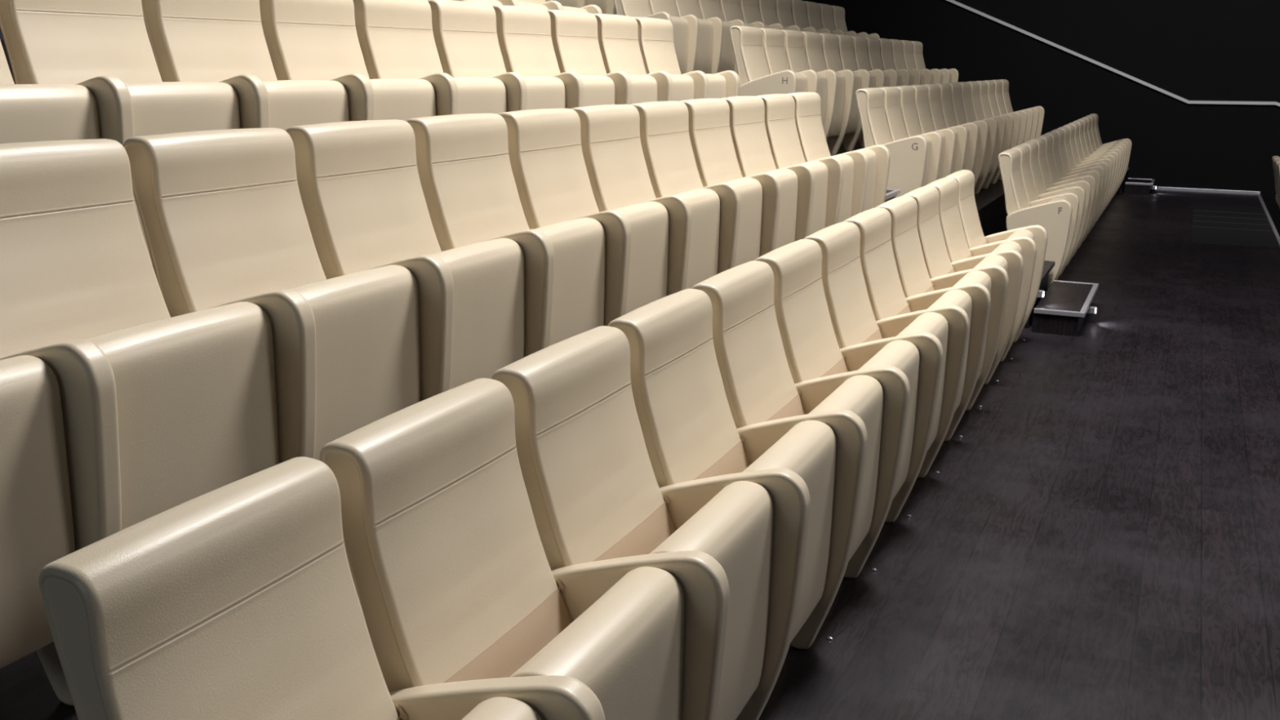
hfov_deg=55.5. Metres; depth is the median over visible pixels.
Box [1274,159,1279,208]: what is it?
seat
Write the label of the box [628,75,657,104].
seat cushion
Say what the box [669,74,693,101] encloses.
seat cushion
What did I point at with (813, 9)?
seat
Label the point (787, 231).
seat cushion
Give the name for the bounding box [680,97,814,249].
seat
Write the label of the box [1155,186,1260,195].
trim
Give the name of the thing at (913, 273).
seat
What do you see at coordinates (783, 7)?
seat
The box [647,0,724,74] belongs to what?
seat
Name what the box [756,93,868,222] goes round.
seat
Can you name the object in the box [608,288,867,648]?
seat
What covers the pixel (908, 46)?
seat
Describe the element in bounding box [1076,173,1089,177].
seat cushion
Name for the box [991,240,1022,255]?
seat cushion
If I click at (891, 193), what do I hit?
step
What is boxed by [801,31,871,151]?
seat
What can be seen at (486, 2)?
seat cushion
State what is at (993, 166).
seat cushion
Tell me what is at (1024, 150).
seat
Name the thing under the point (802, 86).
seat cushion
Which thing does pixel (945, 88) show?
seat
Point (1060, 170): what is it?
seat
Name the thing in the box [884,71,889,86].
seat cushion
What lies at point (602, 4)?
seat cushion
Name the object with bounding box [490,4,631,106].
seat
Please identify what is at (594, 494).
seat
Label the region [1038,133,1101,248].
seat
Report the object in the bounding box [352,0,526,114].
seat
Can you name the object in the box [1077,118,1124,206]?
seat
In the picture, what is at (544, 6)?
seat cushion
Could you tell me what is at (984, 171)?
seat cushion
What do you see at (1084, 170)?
seat cushion
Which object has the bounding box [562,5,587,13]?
seat cushion
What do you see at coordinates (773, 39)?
seat
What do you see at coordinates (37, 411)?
seat cushion
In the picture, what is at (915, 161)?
seat
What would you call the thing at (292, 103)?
seat cushion
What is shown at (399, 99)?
seat cushion
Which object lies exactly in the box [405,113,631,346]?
seat
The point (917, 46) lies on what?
seat
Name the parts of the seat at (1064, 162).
backrest, armrest panel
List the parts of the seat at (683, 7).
backrest, armrest panel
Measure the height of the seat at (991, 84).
1.056 m
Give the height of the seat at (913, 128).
1.056 m
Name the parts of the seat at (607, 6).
armrest panel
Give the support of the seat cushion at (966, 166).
on the seat at (922, 104)
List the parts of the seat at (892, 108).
backrest, armrest panel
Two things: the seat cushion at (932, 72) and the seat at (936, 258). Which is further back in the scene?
the seat cushion at (932, 72)
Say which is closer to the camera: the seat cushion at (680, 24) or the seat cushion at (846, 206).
the seat cushion at (846, 206)
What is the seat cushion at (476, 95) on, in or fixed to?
on the seat at (396, 38)
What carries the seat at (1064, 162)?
on the floor at (1099, 539)
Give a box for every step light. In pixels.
[1036,289,1044,297]
[1086,306,1096,314]
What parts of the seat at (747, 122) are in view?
backrest, armrest panel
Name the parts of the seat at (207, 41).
backrest, armrest panel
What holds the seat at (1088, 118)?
on the floor at (1099, 539)
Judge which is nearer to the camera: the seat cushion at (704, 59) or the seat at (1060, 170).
the seat cushion at (704, 59)
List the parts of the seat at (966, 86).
backrest, armrest panel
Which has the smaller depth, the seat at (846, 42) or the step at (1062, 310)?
the step at (1062, 310)
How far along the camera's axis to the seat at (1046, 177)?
10.73 m
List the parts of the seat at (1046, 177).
backrest, armrest panel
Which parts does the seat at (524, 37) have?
backrest, armrest panel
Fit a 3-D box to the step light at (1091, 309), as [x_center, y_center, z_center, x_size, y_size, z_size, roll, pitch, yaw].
[3.018,-0.335,8.144,0.070,0.044,0.044,7,15,23]
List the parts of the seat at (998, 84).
backrest, armrest panel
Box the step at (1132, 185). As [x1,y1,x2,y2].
[1124,177,1155,194]
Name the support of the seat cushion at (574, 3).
on the seat at (574, 3)
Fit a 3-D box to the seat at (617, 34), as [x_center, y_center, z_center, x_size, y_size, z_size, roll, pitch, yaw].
[0.054,-1.518,7.272,0.554,1.056,0.555,7,15,23]
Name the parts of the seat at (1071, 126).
backrest, armrest panel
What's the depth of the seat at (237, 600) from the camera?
1.76 m
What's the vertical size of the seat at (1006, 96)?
1.056 m
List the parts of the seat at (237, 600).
backrest, lumbar panel, armrest panel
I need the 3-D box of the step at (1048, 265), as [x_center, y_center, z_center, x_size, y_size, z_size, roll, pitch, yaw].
[2.649,-0.474,8.438,0.309,0.295,1.064,7,15,23]
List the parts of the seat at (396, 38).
backrest, armrest panel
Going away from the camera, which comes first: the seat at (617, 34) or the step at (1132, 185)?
the seat at (617, 34)
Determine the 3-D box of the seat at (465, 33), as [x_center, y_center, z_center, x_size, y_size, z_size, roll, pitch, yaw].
[-0.635,-1.158,5.782,0.554,1.056,0.555,7,15,23]
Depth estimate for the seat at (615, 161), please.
5.03 m
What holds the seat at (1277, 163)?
on the floor
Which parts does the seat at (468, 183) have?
backrest, armrest panel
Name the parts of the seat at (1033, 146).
backrest, armrest panel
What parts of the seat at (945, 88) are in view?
backrest, armrest panel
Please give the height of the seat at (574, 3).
1.056 m
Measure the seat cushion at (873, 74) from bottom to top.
0.536 m
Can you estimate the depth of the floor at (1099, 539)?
4.50 m
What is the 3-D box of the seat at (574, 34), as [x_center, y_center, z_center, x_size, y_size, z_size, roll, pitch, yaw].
[-0.176,-1.398,6.775,0.554,1.056,0.555,7,15,23]
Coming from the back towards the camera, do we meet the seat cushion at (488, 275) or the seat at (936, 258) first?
the seat at (936, 258)
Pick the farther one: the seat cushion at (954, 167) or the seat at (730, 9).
the seat at (730, 9)
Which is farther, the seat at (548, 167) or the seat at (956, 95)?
the seat at (956, 95)
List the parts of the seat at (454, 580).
backrest, lumbar panel, armrest panel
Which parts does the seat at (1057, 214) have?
backrest, armrest panel, armrest panel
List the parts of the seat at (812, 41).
backrest, armrest panel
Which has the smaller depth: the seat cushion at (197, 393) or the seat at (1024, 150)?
the seat cushion at (197, 393)
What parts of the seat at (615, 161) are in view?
backrest, armrest panel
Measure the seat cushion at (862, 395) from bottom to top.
0.536 m
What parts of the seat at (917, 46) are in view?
backrest, armrest panel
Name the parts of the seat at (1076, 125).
backrest, armrest panel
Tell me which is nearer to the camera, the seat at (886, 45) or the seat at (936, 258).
the seat at (936, 258)
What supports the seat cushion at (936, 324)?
on the seat at (853, 321)
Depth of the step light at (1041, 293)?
7.91 m
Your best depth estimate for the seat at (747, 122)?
6.54 m
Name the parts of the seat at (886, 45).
backrest, armrest panel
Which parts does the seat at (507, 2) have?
armrest panel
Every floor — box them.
[0,40,15,84]
[0,179,1007,719]
[152,140,863,271]
[758,188,1279,719]
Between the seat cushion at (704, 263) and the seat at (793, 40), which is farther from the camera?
the seat at (793, 40)
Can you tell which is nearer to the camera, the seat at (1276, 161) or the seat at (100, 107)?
the seat at (100, 107)
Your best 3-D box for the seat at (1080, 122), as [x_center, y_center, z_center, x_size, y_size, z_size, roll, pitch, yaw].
[5.279,-2.240,14.137,0.554,1.056,0.555,7,15,23]
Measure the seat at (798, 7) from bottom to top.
1.056 m
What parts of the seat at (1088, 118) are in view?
backrest, armrest panel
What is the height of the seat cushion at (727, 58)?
0.536 m
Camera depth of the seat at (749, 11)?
12.04 m
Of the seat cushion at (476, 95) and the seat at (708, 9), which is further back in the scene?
the seat at (708, 9)
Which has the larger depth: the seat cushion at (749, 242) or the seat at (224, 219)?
the seat cushion at (749, 242)
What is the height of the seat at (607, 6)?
1.056 m
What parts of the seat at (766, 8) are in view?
backrest, armrest panel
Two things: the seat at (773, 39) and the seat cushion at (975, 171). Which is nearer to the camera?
the seat at (773, 39)
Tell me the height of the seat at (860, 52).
1.056 m
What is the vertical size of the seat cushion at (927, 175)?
0.536 m
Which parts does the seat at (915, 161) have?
backrest, armrest panel, armrest panel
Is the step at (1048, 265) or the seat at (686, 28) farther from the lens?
the seat at (686, 28)
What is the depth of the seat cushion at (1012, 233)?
7.27 m
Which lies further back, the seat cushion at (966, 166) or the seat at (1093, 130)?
the seat at (1093, 130)
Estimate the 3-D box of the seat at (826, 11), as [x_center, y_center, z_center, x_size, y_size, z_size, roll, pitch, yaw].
[2.405,-3.724,14.589,0.554,1.056,0.555,7,15,23]
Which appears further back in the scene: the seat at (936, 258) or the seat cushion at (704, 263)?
the seat at (936, 258)
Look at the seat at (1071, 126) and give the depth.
13.21 m
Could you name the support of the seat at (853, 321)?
on the floor at (1099, 539)
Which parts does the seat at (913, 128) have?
backrest, armrest panel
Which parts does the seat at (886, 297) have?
backrest, lumbar panel, armrest panel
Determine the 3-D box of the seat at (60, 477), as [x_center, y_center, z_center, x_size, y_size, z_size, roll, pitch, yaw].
[-1.311,0.200,2.096,0.554,1.056,0.555,7,15,23]
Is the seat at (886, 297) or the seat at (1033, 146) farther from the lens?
the seat at (1033, 146)
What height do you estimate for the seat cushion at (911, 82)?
0.536 m
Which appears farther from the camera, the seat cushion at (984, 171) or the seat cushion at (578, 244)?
the seat cushion at (984, 171)
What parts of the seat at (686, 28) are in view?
backrest, armrest panel, armrest panel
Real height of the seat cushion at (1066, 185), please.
0.536 m
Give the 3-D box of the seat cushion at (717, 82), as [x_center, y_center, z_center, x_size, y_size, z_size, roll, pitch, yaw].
[0.385,-1.541,7.714,0.169,0.536,0.489,7,15,23]
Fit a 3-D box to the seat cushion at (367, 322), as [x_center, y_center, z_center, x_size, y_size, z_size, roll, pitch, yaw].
[-0.750,0.057,3.036,0.169,0.536,0.489,7,15,23]
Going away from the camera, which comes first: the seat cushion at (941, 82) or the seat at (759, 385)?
the seat at (759, 385)
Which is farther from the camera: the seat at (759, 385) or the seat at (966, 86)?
the seat at (966, 86)
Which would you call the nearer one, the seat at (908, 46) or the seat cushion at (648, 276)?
the seat cushion at (648, 276)
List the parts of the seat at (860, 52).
backrest, armrest panel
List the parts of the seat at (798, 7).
backrest, armrest panel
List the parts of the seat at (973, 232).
backrest, armrest panel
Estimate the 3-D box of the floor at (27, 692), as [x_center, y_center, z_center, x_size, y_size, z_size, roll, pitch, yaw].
[0.578,-0.079,6.761,1.037,0.600,24.497,7,15,23]
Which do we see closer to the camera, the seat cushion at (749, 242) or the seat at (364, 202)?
the seat at (364, 202)
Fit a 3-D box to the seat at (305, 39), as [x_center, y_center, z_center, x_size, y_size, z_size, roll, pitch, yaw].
[-1.094,-0.918,4.789,0.554,1.056,0.555,7,15,23]
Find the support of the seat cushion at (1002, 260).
on the seat at (936, 258)
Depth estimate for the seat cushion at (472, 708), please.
1.88 m
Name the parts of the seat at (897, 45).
backrest, armrest panel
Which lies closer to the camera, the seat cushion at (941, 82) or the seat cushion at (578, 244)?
the seat cushion at (578, 244)
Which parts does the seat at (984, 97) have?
backrest, armrest panel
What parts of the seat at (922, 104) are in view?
backrest, armrest panel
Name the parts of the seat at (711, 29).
backrest, armrest panel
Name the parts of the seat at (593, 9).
backrest, armrest panel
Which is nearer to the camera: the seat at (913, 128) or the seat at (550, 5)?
the seat at (550, 5)
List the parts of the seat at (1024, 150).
backrest, armrest panel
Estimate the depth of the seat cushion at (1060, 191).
9.66 m
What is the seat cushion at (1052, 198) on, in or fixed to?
on the seat at (1057, 214)
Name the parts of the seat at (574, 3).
armrest panel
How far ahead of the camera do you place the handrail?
16.83 m
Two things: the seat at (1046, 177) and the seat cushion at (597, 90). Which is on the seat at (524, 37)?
the seat cushion at (597, 90)
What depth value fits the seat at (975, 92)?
13.13 m
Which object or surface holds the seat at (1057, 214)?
on the floor at (1099, 539)
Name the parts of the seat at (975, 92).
backrest, armrest panel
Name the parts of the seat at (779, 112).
backrest, armrest panel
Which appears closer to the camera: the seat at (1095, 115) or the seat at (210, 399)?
the seat at (210, 399)
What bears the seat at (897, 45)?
on the floor at (842, 150)
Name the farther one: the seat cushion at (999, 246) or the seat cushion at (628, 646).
the seat cushion at (999, 246)
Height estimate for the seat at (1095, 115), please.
1.056 m
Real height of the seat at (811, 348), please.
1.056 m
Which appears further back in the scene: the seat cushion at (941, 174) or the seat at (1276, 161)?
the seat at (1276, 161)
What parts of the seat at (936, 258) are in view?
backrest, lumbar panel, armrest panel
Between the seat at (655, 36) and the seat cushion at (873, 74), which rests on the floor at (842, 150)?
the seat at (655, 36)
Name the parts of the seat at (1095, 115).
backrest, armrest panel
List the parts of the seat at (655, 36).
backrest, armrest panel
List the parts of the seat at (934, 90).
backrest, armrest panel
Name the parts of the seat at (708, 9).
backrest, armrest panel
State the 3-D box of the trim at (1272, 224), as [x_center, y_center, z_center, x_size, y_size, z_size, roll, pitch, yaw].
[6.730,-1.387,12.904,0.035,0.018,7.959,7,15,23]
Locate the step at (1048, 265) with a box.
[1023,260,1054,328]
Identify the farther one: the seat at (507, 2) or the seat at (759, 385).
the seat at (507, 2)
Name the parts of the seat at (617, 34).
backrest, armrest panel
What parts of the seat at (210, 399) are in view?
backrest, armrest panel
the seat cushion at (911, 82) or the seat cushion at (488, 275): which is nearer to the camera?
the seat cushion at (488, 275)
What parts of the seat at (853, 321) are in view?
backrest, lumbar panel, armrest panel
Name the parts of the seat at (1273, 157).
armrest panel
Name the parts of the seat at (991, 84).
backrest, armrest panel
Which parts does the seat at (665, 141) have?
backrest, armrest panel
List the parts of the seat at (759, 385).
backrest, lumbar panel, armrest panel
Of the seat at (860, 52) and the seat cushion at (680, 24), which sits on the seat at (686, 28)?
the seat cushion at (680, 24)
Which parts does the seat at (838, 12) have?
backrest, armrest panel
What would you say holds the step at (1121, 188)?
on the floor at (1099, 539)
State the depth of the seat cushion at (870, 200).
7.56 m
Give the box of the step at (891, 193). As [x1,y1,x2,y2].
[884,188,900,202]
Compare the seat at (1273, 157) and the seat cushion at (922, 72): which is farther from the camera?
the seat at (1273, 157)
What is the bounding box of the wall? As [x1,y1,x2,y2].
[801,0,1279,228]
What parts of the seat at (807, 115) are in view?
backrest, armrest panel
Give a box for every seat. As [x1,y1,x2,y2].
[0,0,269,265]
[0,40,136,208]
[0,138,316,529]
[0,339,121,706]
[38,456,605,719]
[122,127,453,460]
[141,0,374,130]
[259,0,458,120]
[285,119,554,389]
[319,377,728,719]
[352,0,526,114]
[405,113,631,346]
[426,0,583,110]
[467,0,519,6]
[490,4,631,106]
[491,325,809,719]
[497,108,692,314]
[516,0,602,13]
[518,0,563,9]
[545,0,586,8]
[546,9,673,104]
[570,104,740,288]
[586,0,615,14]
[593,13,708,101]
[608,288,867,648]
[613,0,699,74]
[631,101,781,266]
[633,17,739,98]
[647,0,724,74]
[673,0,745,74]
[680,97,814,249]
[691,260,910,577]
[697,0,765,27]
[719,0,784,30]
[720,96,844,235]
[729,26,818,96]
[739,0,801,31]
[755,239,942,522]
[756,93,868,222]
[758,0,817,32]
[759,27,837,140]
[775,0,831,33]
[780,29,854,155]
[788,92,890,211]
[791,0,844,35]
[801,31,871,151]
[804,0,857,35]
[804,221,968,478]
[818,3,868,36]
[818,32,884,147]
[831,5,879,38]
[835,34,897,86]
[844,207,991,441]
[851,35,910,86]
[855,87,942,198]
[864,36,921,85]
[875,195,1008,410]
[877,86,955,179]
[878,38,931,84]
[889,39,941,84]
[895,85,968,173]
[901,40,950,83]
[902,185,1023,384]
[911,40,958,82]
[911,84,978,171]
[924,84,988,188]
[925,177,1036,362]
[936,83,997,194]
[946,169,1047,342]
[948,82,1005,189]
[958,81,1013,184]
[966,81,1020,180]
[975,80,1027,146]
[985,80,1033,142]
[991,80,1039,140]
[998,148,1079,289]
[999,79,1044,137]
[1012,144,1085,275]
[1021,140,1091,266]
[1029,137,1096,257]
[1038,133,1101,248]
[1044,131,1105,240]
[1051,128,1109,234]
[1057,126,1112,227]
[1062,124,1115,222]
[1068,121,1119,216]
[1072,120,1122,209]
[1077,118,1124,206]
[1081,116,1127,201]
[1085,115,1129,196]
[1089,113,1132,193]
[1271,155,1279,204]
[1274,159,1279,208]
[1276,162,1279,186]
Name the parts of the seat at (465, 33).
backrest, armrest panel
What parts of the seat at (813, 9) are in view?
backrest, armrest panel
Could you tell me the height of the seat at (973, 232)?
1.056 m
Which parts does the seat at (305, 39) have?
backrest, armrest panel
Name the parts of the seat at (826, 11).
backrest, armrest panel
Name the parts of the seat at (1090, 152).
backrest, armrest panel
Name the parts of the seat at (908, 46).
backrest, armrest panel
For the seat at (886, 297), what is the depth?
5.34 m
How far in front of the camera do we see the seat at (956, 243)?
6.84 m
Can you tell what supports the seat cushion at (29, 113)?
on the seat at (100, 107)
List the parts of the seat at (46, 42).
backrest, armrest panel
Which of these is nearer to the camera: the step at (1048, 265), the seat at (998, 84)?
the step at (1048, 265)
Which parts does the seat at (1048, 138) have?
backrest, armrest panel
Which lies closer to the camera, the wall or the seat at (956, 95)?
the seat at (956, 95)
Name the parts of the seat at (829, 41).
backrest, armrest panel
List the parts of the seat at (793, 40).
backrest, armrest panel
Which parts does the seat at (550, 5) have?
armrest panel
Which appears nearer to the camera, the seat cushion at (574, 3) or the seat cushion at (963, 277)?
the seat cushion at (963, 277)
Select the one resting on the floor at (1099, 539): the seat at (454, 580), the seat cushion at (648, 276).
the seat at (454, 580)
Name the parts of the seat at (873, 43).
backrest, armrest panel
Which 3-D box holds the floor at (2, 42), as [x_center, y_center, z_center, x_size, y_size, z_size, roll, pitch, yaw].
[-2.496,-1.695,7.791,1.887,0.600,24.497,7,15,23]
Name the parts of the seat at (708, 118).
backrest, armrest panel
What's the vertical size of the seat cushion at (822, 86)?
0.536 m
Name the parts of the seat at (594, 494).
backrest, lumbar panel, armrest panel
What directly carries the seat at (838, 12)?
on the floor
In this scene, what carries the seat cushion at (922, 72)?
on the seat at (886, 45)
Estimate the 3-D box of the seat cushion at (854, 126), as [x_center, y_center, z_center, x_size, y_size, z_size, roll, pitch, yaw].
[1.819,-2.290,10.818,0.169,0.536,0.489,7,15,23]
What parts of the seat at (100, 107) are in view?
backrest, armrest panel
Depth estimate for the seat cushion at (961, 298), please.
5.39 m
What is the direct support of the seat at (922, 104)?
on the floor at (27, 692)
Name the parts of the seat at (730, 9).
backrest, armrest panel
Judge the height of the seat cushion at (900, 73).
0.536 m
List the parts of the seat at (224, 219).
backrest, armrest panel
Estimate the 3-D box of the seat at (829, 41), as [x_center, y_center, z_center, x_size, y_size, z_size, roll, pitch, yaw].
[1.947,-2.507,11.368,0.554,1.056,0.555,7,15,23]
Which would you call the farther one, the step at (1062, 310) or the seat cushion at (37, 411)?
the step at (1062, 310)
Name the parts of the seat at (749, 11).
backrest, armrest panel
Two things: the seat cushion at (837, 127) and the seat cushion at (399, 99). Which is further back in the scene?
the seat cushion at (837, 127)
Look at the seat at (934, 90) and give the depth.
11.15 m
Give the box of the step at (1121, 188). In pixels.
[1116,167,1128,192]
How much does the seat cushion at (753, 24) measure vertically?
0.536 m
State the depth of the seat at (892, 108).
9.62 m
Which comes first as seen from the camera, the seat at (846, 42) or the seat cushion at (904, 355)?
the seat cushion at (904, 355)
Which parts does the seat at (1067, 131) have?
backrest, armrest panel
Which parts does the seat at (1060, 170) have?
backrest, armrest panel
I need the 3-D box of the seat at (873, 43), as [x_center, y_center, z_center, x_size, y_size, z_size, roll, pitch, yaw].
[2.635,-2.867,12.858,0.554,1.056,0.555,7,15,23]
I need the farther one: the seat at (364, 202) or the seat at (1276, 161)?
the seat at (1276, 161)
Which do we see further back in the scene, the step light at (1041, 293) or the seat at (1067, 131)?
the seat at (1067, 131)
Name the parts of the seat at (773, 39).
backrest, armrest panel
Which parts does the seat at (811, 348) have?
backrest, lumbar panel, armrest panel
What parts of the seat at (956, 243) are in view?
backrest, lumbar panel, armrest panel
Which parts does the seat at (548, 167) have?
backrest, armrest panel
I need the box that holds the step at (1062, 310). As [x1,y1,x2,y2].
[1031,280,1098,336]
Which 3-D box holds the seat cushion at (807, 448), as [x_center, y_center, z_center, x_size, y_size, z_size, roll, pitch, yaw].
[0.374,0.473,3.248,0.169,0.536,0.489,7,15,23]
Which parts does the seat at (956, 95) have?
backrest, armrest panel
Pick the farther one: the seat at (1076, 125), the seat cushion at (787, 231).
the seat at (1076, 125)
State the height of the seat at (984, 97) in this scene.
1.056 m
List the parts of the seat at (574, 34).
backrest, armrest panel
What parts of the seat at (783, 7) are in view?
backrest, armrest panel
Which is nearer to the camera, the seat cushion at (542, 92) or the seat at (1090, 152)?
the seat cushion at (542, 92)
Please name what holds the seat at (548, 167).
on the floor at (27, 692)
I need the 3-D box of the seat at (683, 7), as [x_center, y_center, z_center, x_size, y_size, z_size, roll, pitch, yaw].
[0.569,-2.765,10.616,0.554,1.056,0.555,7,15,23]
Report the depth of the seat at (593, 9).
8.12 m
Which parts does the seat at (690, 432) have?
backrest, lumbar panel, armrest panel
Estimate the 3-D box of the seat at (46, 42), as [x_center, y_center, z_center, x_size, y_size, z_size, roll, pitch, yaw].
[-1.553,-0.678,3.796,0.554,1.056,0.555,7,15,23]
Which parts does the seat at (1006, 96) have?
backrest, armrest panel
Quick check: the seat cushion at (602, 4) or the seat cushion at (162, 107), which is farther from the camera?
the seat cushion at (602, 4)
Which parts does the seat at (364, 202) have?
backrest, armrest panel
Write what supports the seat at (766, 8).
on the floor
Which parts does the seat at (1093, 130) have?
backrest, armrest panel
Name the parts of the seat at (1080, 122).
backrest, armrest panel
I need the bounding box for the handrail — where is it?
[946,0,1279,106]
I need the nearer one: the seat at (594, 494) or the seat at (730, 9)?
the seat at (594, 494)
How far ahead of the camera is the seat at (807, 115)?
7.55 m
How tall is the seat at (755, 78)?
1.056 m
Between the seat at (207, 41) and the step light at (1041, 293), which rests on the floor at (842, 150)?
the seat at (207, 41)
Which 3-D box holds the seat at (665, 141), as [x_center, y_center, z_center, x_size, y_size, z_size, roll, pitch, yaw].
[0.295,-0.640,5.572,0.554,1.056,0.555,7,15,23]
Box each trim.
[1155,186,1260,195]
[1257,193,1279,246]
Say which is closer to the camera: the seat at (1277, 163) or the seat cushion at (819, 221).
the seat cushion at (819, 221)
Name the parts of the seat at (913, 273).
backrest, lumbar panel, armrest panel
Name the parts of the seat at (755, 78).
backrest, armrest panel, armrest panel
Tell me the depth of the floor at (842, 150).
11.49 m
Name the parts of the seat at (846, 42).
backrest, armrest panel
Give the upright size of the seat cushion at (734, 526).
0.536 m
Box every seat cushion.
[0,84,100,143]
[0,355,75,669]
[84,302,279,529]
[124,81,239,265]
[262,80,349,130]
[290,265,420,460]
[368,78,435,120]
[431,238,524,389]
[453,77,506,114]
[461,697,542,719]
[467,0,502,4]
[509,566,684,719]
[518,1,548,9]
[522,76,564,110]
[534,217,604,346]
[555,0,577,7]
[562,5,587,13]
[579,75,614,106]
[586,0,607,13]
[614,201,668,314]
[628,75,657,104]
[648,480,773,719]
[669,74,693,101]
[671,16,688,74]
[676,188,719,288]
[694,18,713,74]
[705,73,726,98]
[718,21,735,72]
[727,177,762,266]
[742,420,836,642]
[744,22,755,27]
[768,168,797,249]
[795,72,807,92]
[803,160,827,235]
[808,374,883,560]
[817,72,826,127]
[827,71,844,137]
[832,154,853,222]
[845,71,861,133]
[858,340,919,498]
[859,148,876,211]
[861,71,875,130]
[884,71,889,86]
[896,71,902,86]
[896,312,948,450]
[908,71,913,85]
[920,71,924,84]
[921,134,931,186]
[927,289,971,412]
[930,71,933,84]
[935,131,945,179]
[940,71,942,83]
[950,128,957,173]
[951,271,991,380]
[962,125,968,169]
[972,123,979,176]
[973,254,1008,353]
[978,120,988,177]
[987,119,997,173]
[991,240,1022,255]
[1006,229,1034,240]
[1048,195,1067,202]
[1056,189,1074,195]
[1063,183,1080,188]
[1070,177,1084,182]
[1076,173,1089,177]
[1082,168,1094,172]

